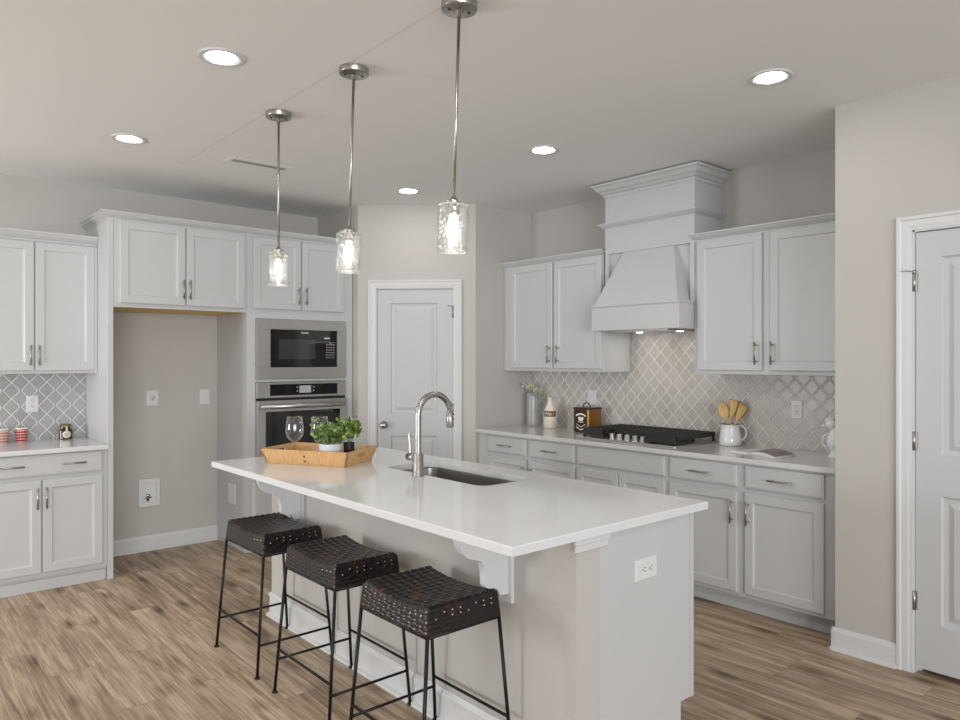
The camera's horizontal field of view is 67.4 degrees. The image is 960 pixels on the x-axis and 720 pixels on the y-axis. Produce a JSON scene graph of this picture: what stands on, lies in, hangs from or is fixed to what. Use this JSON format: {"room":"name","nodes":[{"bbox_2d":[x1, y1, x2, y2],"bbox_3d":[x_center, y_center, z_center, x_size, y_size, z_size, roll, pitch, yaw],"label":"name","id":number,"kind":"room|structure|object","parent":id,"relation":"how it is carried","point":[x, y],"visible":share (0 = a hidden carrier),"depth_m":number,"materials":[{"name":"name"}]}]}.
{"room":"kitchen","nodes":[
{"label":"kitchen","id":0,"kind":"room"},
{"bbox_2d":[0,173,317,539],"bbox_3d":[-4.190,0.093,4.309,7.300,2.780,0.120,0,0,-41],"label":"wall","id":1,"kind":"structure","parent":0,"point":[174,440],"depth_m":5.67,"materials":[{"name":"beige paint"}]},
{"bbox_2d":[0,373,85,441],"bbox_3d":[-3.212,0.331,5.071,0.777,0.477,0.008,0,0,-41],"label":"backsplash","id":2,"kind":"structure","parent":1,"relation":"attached to","point":[61,396],"depth_m":5.15,"materials":[{"name":"grey tile"}]},
{"bbox_2d":[26,395,37,411],"bbox_3d":[-3.169,0.310,5.097,0.074,0.118,0.008,0,0,-41],"label":"wall outlet","id":3,"kind":"object","parent":2,"relation":"attached to","point":[32,400],"visible":1,"depth_m":5.09,"materials":[{"name":"white plastic"}]},
{"bbox_2d":[0,227,97,373],"bbox_3d":[-3.079,-0.385,4.936,0.752,0.955,0.385,0,0,-41],"label":"upper cabinet","id":4,"kind":"object","parent":1,"relation":"attached to","point":[48,280],"visible":1,"depth_m":4.87,"materials":[{"name":"white paint"}]},
{"bbox_2d":[138,477,159,506],"bbox_3d":[-2.577,1.030,5.607,0.155,0.214,0.026,0,0,-41],"label":"water supply box","id":5,"kind":"object","parent":1,"relation":"attached to","point":[149,488],"visible":1,"depth_m":5.61,"materials":[{"name":"white plastic"}]},
{"bbox_2d":[146,390,157,405],"bbox_3d":[-2.562,0.297,5.632,0.090,0.120,0.008,0,0,-41],"label":"wall outlet","id":6,"kind":"object","parent":1,"relation":"attached to","point":[151,395],"visible":1,"depth_m":5.63,"materials":[{"name":"white plastic"}]},
{"bbox_2d":[113,525,217,556],"bbox_3d":[-2.526,1.425,5.649,0.938,0.116,0.030,0,0,-41],"label":"baseboard","id":7,"kind":"structure","parent":1,"relation":"attached to","point":[133,545],"depth_m":5.68,"materials":[{"name":"white paint"}]},
{"bbox_2d":[113,219,246,315],"bbox_3d":[-2.318,-0.662,5.409,0.937,0.599,0.665,0,0,-41],"label":"upper cabinet","id":8,"kind":"object","parent":1,"relation":"attached to","point":[164,269],"visible":0.98,"depth_m":5.16,"materials":[{"name":"white paint"}]},
{"bbox_2d":[79,209,354,246],"bbox_3d":[-2.001,-0.982,5.683,1.942,0.055,0.645,0,0,-41],"label":"crown molding","id":9,"kind":"structure","parent":8,"relation":"on","point":[101,215],"depth_m":5.27,"materials":[{"name":"white paint"}]},
{"bbox_2d":[199,389,209,403],"bbox_3d":[-2.255,0.302,5.897,0.082,0.122,0.010,0,0,-41],"label":"wall switch","id":10,"kind":"object","parent":1,"relation":"attached to","point":[204,394],"visible":1,"depth_m":5.89,"materials":[{"name":"white plastic"}]},
{"bbox_2d":[318,206,357,444],"bbox_3d":[-1.207,0.093,6.347,0.120,2.780,0.700,0,0,-41],"label":"wall","id":11,"kind":"structure","parent":0,"point":[329,225],"depth_m":6.10,"materials":[{"name":"beige paint"}]},
{"bbox_2d":[358,204,475,462],"bbox_3d":[-0.526,0.093,6.063,0.990,2.780,0.110,0,0,4],"label":"wall","id":12,"kind":"structure","parent":0,"point":[398,242],"depth_m":6.01,"materials":[{"name":"beige paint"}]},
{"bbox_2d":[368,279,461,460],"bbox_3d":[-0.543,0.408,6.033,0.788,2.151,0.172,0,0,4],"label":"door","id":13,"kind":"structure","parent":12,"relation":"in","point":[415,326],"depth_m":6.02,"materials":[{"name":"white paint"}]},
{"bbox_2d":[0,0,959,217],"bbox_3d":[-0.789,-1.337,1.829,9.200,0.080,8.800,0,0,-41],"label":"ceiling","id":14,"kind":"structure","parent":0,"point":[622,89],"depth_m":3.39,"materials":[{"name":"paint"}]},
{"bbox_2d":[110,133,147,144],"bbox_3d":[-2.056,-1.293,4.218,0.196,0.007,0.196,0,0,-41],"label":"recessed light","id":15,"kind":"object","parent":14,"relation":"in","point":[120,137],"visible":1,"depth_m":4.21,"materials":[{"name":"white plastic"}]},
{"bbox_2d":[197,47,245,66],"bbox_3d":[-1.106,-1.293,3.082,0.196,0.007,0.196,0,0,-41],"label":"recessed light","id":16,"kind":"object","parent":14,"relation":"in","point":[222,58],"visible":1,"depth_m":3.08,"materials":[{"name":"white paint"}]},
{"bbox_2d":[224,156,292,171],"bbox_3d":[-1.463,-1.294,4.764,0.420,0.004,0.140,0,0,-41],"label":"ceiling vent","id":17,"kind":"object","parent":14,"relation":"in","point":[238,160],"visible":0.94,"depth_m":4.74,"materials":[{"name":"metal"}]},
{"bbox_2d":[266,108,290,286],"bbox_3d":[-1.057,-0.843,3.777,0.131,0.907,0.131,0,0,-41],"label":"pendant lamp","id":18,"kind":"object","parent":14,"relation":"hanging from","point":[277,115],"visible":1,"depth_m":3.77,"materials":[{"name":"silver metal"}]},
{"bbox_2d":[271,247,283,259],"bbox_3d":[-1.052,-0.559,3.775,0.073,0.064,0.070,0,0,-41],"label":"socket","id":19,"kind":"object","parent":18,"relation":"attached to","point":[278,252],"depth_m":3.76,"materials":[{"name":"clear glass"}]},
{"bbox_2d":[335,63,368,273],"bbox_3d":[-0.575,-0.844,3.204,0.131,0.907,0.131,2,0,-41],"label":"pendant lamp","id":20,"kind":"object","parent":14,"relation":"hanging from","point":[352,71],"visible":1,"depth_m":3.19,"materials":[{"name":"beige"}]},
{"bbox_2d":[340,227,355,241],"bbox_3d":[-0.578,-0.559,3.201,0.073,0.064,0.070,2,0,-41],"label":"socket","id":21,"kind":"object","parent":20,"relation":"attached to","point":[349,233],"depth_m":3.18,"materials":[{"name":"clear glass"}]},
{"bbox_2d":[395,188,420,194],"bbox_3d":[-0.550,-1.293,5.521,0.196,0.007,0.196,0,0,-41],"label":"recessed light","id":22,"kind":"object","parent":14,"relation":"in","point":[409,191],"visible":1,"depth_m":5.51,"materials":[{"name":"white"}]},
{"bbox_2d":[436,0,476,254],"bbox_3d":[-0.088,-0.844,2.614,0.131,0.907,0.131,2,0,-41],"label":"pendant lamp","id":23,"kind":"object","parent":14,"relation":"hanging from","point":[458,9],"visible":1,"depth_m":2.61,"materials":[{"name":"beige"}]},
{"bbox_2d":[443,197,461,215],"bbox_3d":[-0.091,-0.559,2.612,0.073,0.064,0.070,2,0,-41],"label":"socket","id":24,"kind":"object","parent":23,"relation":"attached to","point":[453,204],"depth_m":2.59,"materials":[{"name":"silver metal"}]},
{"bbox_2d":[528,145,558,154],"bbox_3d":[0.392,-1.293,4.445,0.196,0.007,0.196,0,0,-41],"label":"recessed light","id":25,"kind":"object","parent":14,"relation":"in","point":[542,149],"visible":1,"depth_m":4.44,"materials":[{"name":"white"}]},
{"bbox_2d":[747,68,793,85],"bbox_3d":[1.330,-1.293,3.300,0.196,0.007,0.196,0,0,-41],"label":"recessed light","id":26,"kind":"object","parent":14,"relation":"in","point":[775,77],"visible":1,"depth_m":3.29,"materials":[{"name":"white"}]},
{"bbox_2d":[0,540,959,719],"bbox_3d":[-0.789,1.513,1.829,9.200,0.060,8.800,0,0,-41],"label":"floor","id":27,"kind":"structure","parent":0,"point":[138,643],"depth_m":3.49,"materials":[{"name":"brown wood"}]},
{"bbox_2d":[0,449,106,597],"bbox_3d":[-2.987,1.041,4.829,0.752,0.884,0.663,0,0,-41],"label":"base cabinet","id":28,"kind":"object","parent":27,"relation":"on","point":[53,506],"visible":1,"depth_m":4.64,"materials":[{"name":"white paint"}]},
{"bbox_2d":[0,437,108,456],"bbox_3d":[-3.001,0.584,4.828,0.778,0.030,0.650,0,0,-41],"label":"countertop","id":29,"kind":"structure","parent":28,"relation":"on","point":[32,447],"depth_m":4.76,"materials":[{"name":"white stone"}]},
{"bbox_2d":[0,428,9,443],"bbox_3d":[-3.258,0.519,4.910,0.087,0.100,0.087,0,0,-41],"label":"cup","id":30,"kind":"object","parent":29,"relation":"on","point":[4,432],"visible":1,"depth_m":4.89,"materials":[{"name":"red ceramic"}]},
{"bbox_2d":[14,427,28,442],"bbox_3d":[-3.177,0.519,4.987,0.087,0.100,0.087,0,0,-41],"label":"cup","id":31,"kind":"object","parent":29,"relation":"on","point":[21,433],"visible":1,"depth_m":4.96,"materials":[{"name":"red ceramic"}]},
{"bbox_2d":[58,424,72,439],"bbox_3d":[-2.984,0.516,5.182,0.085,0.107,0.077,0,0,-41],"label":"jar","id":32,"kind":"object","parent":29,"relation":"on","point":[65,431],"visible":1,"depth_m":5.15,"materials":[{"name":"glass"}]},
{"bbox_2d":[86,219,112,578],"bbox_3d":[-2.705,0.261,5.110,0.037,2.445,0.612,0,0,-41],"label":"end panel","id":33,"kind":"object","parent":27,"relation":"on","point":[99,385],"visible":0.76,"depth_m":4.92,"materials":[{"name":"white paint"}]},
{"bbox_2d":[214,512,331,679],"bbox_3d":[-1.051,1.154,3.663,0.418,0.658,0.525,0,0,-41],"label":"bar stool","id":34,"kind":"object","parent":27,"relation":"on","point":[267,535],"visible":0.93,"depth_m":3.58,"materials":[{"name":"leather"}]},
{"bbox_2d":[217,235,351,552],"bbox_3d":[-1.614,0.261,6.017,0.921,2.445,0.663,0,0,-41],"label":"tall cabinet","id":35,"kind":"object","parent":27,"relation":"on","point":[315,292],"visible":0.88,"depth_m":5.74,"materials":[{"name":"white paint"}]},
{"bbox_2d":[228,482,235,504],"bbox_3d":[-1.974,1.063,5.723,0.006,0.160,0.140,0,0,-41],"label":"wall outlet","id":36,"kind":"object","parent":35,"relation":"attached to","point":[231,487],"visible":1,"depth_m":5.72,"materials":[{"name":"white plastic"}]},
{"bbox_2d":[255,318,345,378],"bbox_3d":[-1.558,-0.085,5.952,0.784,0.469,0.420,0,0,-41],"label":"microwave","id":37,"kind":"object","parent":35,"relation":"in","point":[294,351],"visible":1,"depth_m":5.78,"materials":[{"name":"silver metal"}]},
{"bbox_2d":[255,380,346,456],"bbox_3d":[-1.582,0.548,5.980,0.784,0.746,0.644,0,0,-41],"label":"wall oven","id":38,"kind":"object","parent":35,"relation":"in","point":[297,400],"visible":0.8,"depth_m":5.72,"materials":[{"name":"silver metal"}]},
{"bbox_2d":[272,535,410,719],"bbox_3d":[-0.608,1.154,3.155,0.418,0.658,0.512,0,0,-41],"label":"bar stool","id":39,"kind":"object","parent":27,"relation":"on","point":[338,563],"visible":0.98,"depth_m":3.07,"materials":[{"name":"black metal"}]},
{"bbox_2d":[349,565,509,719],"bbox_3d":[-0.188,1.154,2.651,0.439,0.658,0.486,0,0,-41],"label":"bar stool","id":40,"kind":"object","parent":27,"relation":"on","point":[425,602],"visible":1,"depth_m":2.59,"materials":[{"name":"black metal"}]},
{"bbox_2d":[256,480,693,719],"bbox_3d":[-0.283,1.041,3.453,0.946,0.884,2.396,0,0,-41],"label":"kitchen island","id":41,"kind":"object","parent":27,"relation":"on","point":[583,640],"visible":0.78,"depth_m":2.71,"materials":[{"name":"beige paint"}]},
{"bbox_2d":[212,447,707,556],"bbox_3d":[-0.295,0.584,3.470,1.085,0.030,2.455,0,0,-41],"label":"island countertop","id":42,"kind":"structure","parent":41,"relation":"on","point":[534,512],"depth_m":2.96,"materials":[{"name":"white stone"}]},
{"bbox_2d":[260,442,376,466],"bbox_3d":[-0.896,0.528,4.025,0.548,0.082,0.336,0,0,19],"label":"wooden tray","id":43,"kind":"object","parent":42,"relation":"on","point":[295,453],"visible":0.98,"depth_m":3.91,"materials":[{"name":"brown wood"}]},
{"bbox_2d":[310,417,349,451],"bbox_3d":[-0.822,0.434,3.920,0.238,0.249,0.190,0,0,35],"label":"potted plant","id":44,"kind":"object","parent":43,"relation":"on","point":[329,444],"visible":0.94,"depth_m":3.89,"materials":[{"name":"green plant"}]},
{"bbox_2d":[336,415,364,451],"bbox_3d":[-0.717,0.429,3.960,0.154,0.258,0.179,0,0,-41],"label":"potted plant","id":45,"kind":"object","parent":43,"relation":"on","point":[353,426],"visible":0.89,"depth_m":3.94,"materials":[{"name":"green plant"}]},
{"bbox_2d":[405,391,453,476],"bbox_3d":[-0.248,0.363,3.616,0.253,0.412,0.112,0,0,-41],"label":"faucet","id":46,"kind":"object","parent":42,"relation":"on","point":[417,457],"visible":1,"depth_m":3.53,"materials":[{"name":"silver metal"}]},
{"bbox_2d":[403,467,515,485],"bbox_3d":[-0.127,0.711,3.646,0.355,0.221,0.824,0,0,-41],"label":"undermount sink","id":47,"kind":"object","parent":42,"relation":"in","point":[464,477],"visible":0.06,"depth_m":3.87,"materials":[{"name":"metal"}]},
{"bbox_2d":[635,554,656,582],"bbox_3d":[0.616,0.771,2.663,0.130,0.080,0.008,0,0,-41],"label":"wall outlet","id":48,"kind":"object","parent":41,"relation":"attached to","point":[645,568],"visible":1,"depth_m":2.66,"materials":[{"name":"white plastic"}]},
{"bbox_2d":[641,565,645,573],"bbox_3d":[0.603,0.771,2.648,0.030,0.030,0.002,0,0,-41],"label":"socket","id":49,"kind":"object","parent":48,"relation":"attached to","point":[643,567],"depth_m":2.65,"materials":[{"name":"white plastic"}]},
{"bbox_2d":[648,563,652,571],"bbox_3d":[0.633,0.771,2.674,0.030,0.030,0.002,0,0,-41],"label":"socket","id":50,"kind":"object","parent":48,"relation":"attached to","point":[650,565],"depth_m":2.67,"materials":[{"name":"white plastic"}]},
{"bbox_2d":[479,433,576,479],"bbox_3d":[0.556,1.041,5.767,0.665,0.884,1.080,0,0,-41],"label":"base cabinet","id":51,"kind":"object","parent":27,"relation":"on","point":[553,458],"visible":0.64,"depth_m":5.52,"materials":[{"name":"white paint"}]},
{"bbox_2d":[577,444,667,494],"bbox_3d":[1.174,1.041,5.080,0.630,0.884,0.767,0,0,-41],"label":"base cabinet","id":52,"kind":"object","parent":27,"relation":"on","point":[638,470],"visible":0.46,"depth_m":4.84,"materials":[{"name":"white paint"}]},
{"bbox_2d":[668,455,834,633],"bbox_3d":[1.767,1.041,4.367,0.665,0.884,1.086,0,0,-41],"label":"base cabinet","id":53,"kind":"object","parent":27,"relation":"on","point":[764,541],"visible":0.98,"depth_m":4.11,"materials":[{"name":"white paint"}]},
{"bbox_2d":[475,424,834,473],"bbox_3d":[1.168,0.584,5.071,0.651,0.030,2.938,0,0,-41],"label":"countertop","id":54,"kind":"structure","parent":53,"relation":"on","point":[814,461],"depth_m":4.63,"materials":[{"name":"stone"}]},
{"bbox_2d":[522,382,544,423],"bbox_3d":[0.465,0.377,6.213,0.214,0.382,0.117,0,0,23],"label":"flower vase","id":55,"kind":"object","parent":54,"relation":"on","point":[528,385],"visible":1,"depth_m":6.21,"materials":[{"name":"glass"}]},
{"bbox_2d":[543,397,556,428],"bbox_3d":[0.587,0.440,6.023,0.115,0.258,0.115,0,0,-41],"label":"bottle","id":56,"kind":"object","parent":54,"relation":"on","point":[550,413],"visible":1,"depth_m":5.98,"materials":[{"name":"ceramic"}]},
{"bbox_2d":[573,402,601,432],"bbox_3d":[0.851,0.450,5.695,0.170,0.238,0.160,0,0,-41],"label":"tin","id":57,"kind":"object","parent":54,"relation":"on","point":[584,416],"visible":0.94,"depth_m":5.64,"materials":[{"name":"orange metal"}]},
{"bbox_2d":[581,424,716,447],"bbox_3d":[1.186,0.529,5.112,0.498,0.079,0.800,0,0,-41],"label":"gas cooktop","id":58,"kind":"object","parent":54,"relation":"in","point":[625,433],"visible":1,"depth_m":4.97,"materials":[{"name":"black metal"}]},
{"bbox_2d":[719,423,746,445],"bbox_3d":[1.675,0.498,4.801,0.161,0.142,0.150,0,0,-41],"label":"pitcher","id":59,"kind":"object","parent":54,"relation":"on","point":[730,435],"visible":0.98,"depth_m":4.75,"materials":[{"name":"ceramic"}]},
{"bbox_2d":[718,403,729,424],"bbox_3d":[1.641,0.421,4.803,0.111,0.275,0.019,0,0,0],"label":"wooden spoon","id":60,"kind":"object","parent":59,"relation":"in","point":[723,408],"visible":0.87,"depth_m":4.80,"materials":[{"name":"brown wood"}]},
{"bbox_2d":[729,399,739,424],"bbox_3d":[1.685,0.408,4.802,0.102,0.300,0.012,0,0,-6],"label":"wooden spatula","id":61,"kind":"object","parent":59,"relation":"in","point":[733,404],"visible":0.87,"depth_m":4.80,"materials":[{"name":"brown wood"}]},
{"bbox_2d":[734,403,748,424],"bbox_3d":[1.715,0.423,4.799,0.165,0.273,0.012,0,0,-4],"label":"wooden spatula","id":62,"kind":"object","parent":59,"relation":"in","point":[742,409],"visible":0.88,"depth_m":4.80,"materials":[{"name":"brown wood"}]},
{"bbox_2d":[726,448,794,458],"bbox_3d":[1.739,0.557,4.374,0.294,0.024,0.388,0,0,-26],"label":"open magazine","id":63,"kind":"object","parent":54,"relation":"on","point":[774,453],"visible":1,"depth_m":4.29,"materials":[{"name":"white paper"}]},
{"bbox_2d":[821,416,834,458],"bbox_3d":[2.057,0.448,4.194,0.092,0.242,0.114,0,0,-41],"label":"figurine","id":64,"kind":"object","parent":54,"relation":"on","point":[830,421],"visible":0.69,"depth_m":4.17,"materials":[{"name":"ceramic"}]},
{"bbox_2d":[476,204,530,462],"bbox_3d":[0.235,0.093,6.286,0.820,2.780,0.120,0,0,-41],"label":"wall","id":65,"kind":"structure","parent":0,"point":[502,235],"depth_m":6.11,"materials":[{"name":"beige paint"}]},
{"bbox_2d":[531,148,834,258],"bbox_3d":[2.010,0.093,4.688,0.120,2.780,4.860,0,0,-41],"label":"wall","id":66,"kind":"structure","parent":0,"point":[801,186],"depth_m":4.82,"materials":[{"name":"beige paint"}]},
{"bbox_2d":[500,249,630,371],"bbox_3d":[0.665,-0.367,5.856,0.385,0.916,1.090,0,0,-41],"label":"upper cabinet","id":67,"kind":"object","parent":66,"relation":"attached to","point":[548,300],"visible":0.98,"depth_m":5.67,"materials":[{"name":"white paint"}]},
{"bbox_2d":[590,161,731,332],"bbox_3d":[1.233,-0.743,5.099,0.517,1.088,0.902,0,0,-41],"label":"range hood","id":68,"kind":"object","parent":66,"relation":"attached to","point":[651,218],"visible":0.96,"depth_m":4.93,"materials":[{"name":"white paint"}]},
{"bbox_2d":[530,331,834,452],"bbox_3d":[1.411,0.176,5.281,0.008,0.786,2.938,0,0,-41],"label":"backsplash","id":69,"kind":"structure","parent":66,"relation":"attached to","point":[662,388],"depth_m":5.21,"materials":[{"name":"tile"}]},
{"bbox_2d":[588,390,595,404],"bbox_3d":[0.907,0.301,5.851,0.010,0.118,0.086,0,0,-41],"label":"wall switch","id":70,"kind":"object","parent":69,"relation":"attached to","point":[591,393],"visible":1,"depth_m":5.84,"materials":[{"name":"white plastic"}]},
{"bbox_2d":[791,400,802,418],"bbox_3d":[2.013,0.314,4.575,0.008,0.118,0.074,0,0,-41],"label":"wall outlet","id":71,"kind":"object","parent":69,"relation":"attached to","point":[796,405],"visible":1,"depth_m":4.57,"materials":[{"name":"white plastic"}]},
{"bbox_2d":[691,213,834,375],"bbox_3d":[1.879,-0.369,4.453,0.385,0.920,1.074,0,0,-41],"label":"upper cabinet","id":72,"kind":"object","parent":66,"relation":"attached to","point":[765,292],"visible":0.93,"depth_m":4.39,"materials":[{"name":"white paint"}]},
{"bbox_2d":[835,75,959,642],"bbox_3d":[3.277,0.093,2.571,0.734,2.780,3.600,0,0,-41],"label":"wall","id":73,"kind":"structure","parent":0,"point":[897,154],"depth_m":3.55,"materials":[{"name":"beige paint"}]},
{"bbox_2d":[828,626,895,668],"bbox_3d":[1.934,1.425,3.615,0.130,0.116,0.322,0,0,-41],"label":"baseboard","id":74,"kind":"structure","parent":73,"relation":"attached to","point":[882,652],"depth_m":3.57,"materials":[{"name":"white paint"}]},
{"bbox_2d":[896,210,959,678],"bbox_3d":[2.338,0.401,3.154,0.143,2.164,0.903,0,0,-41],"label":"door","id":75,"kind":"structure","parent":73,"relation":"in","point":[927,245],"depth_m":3.37,"materials":[{"name":"white paint"}]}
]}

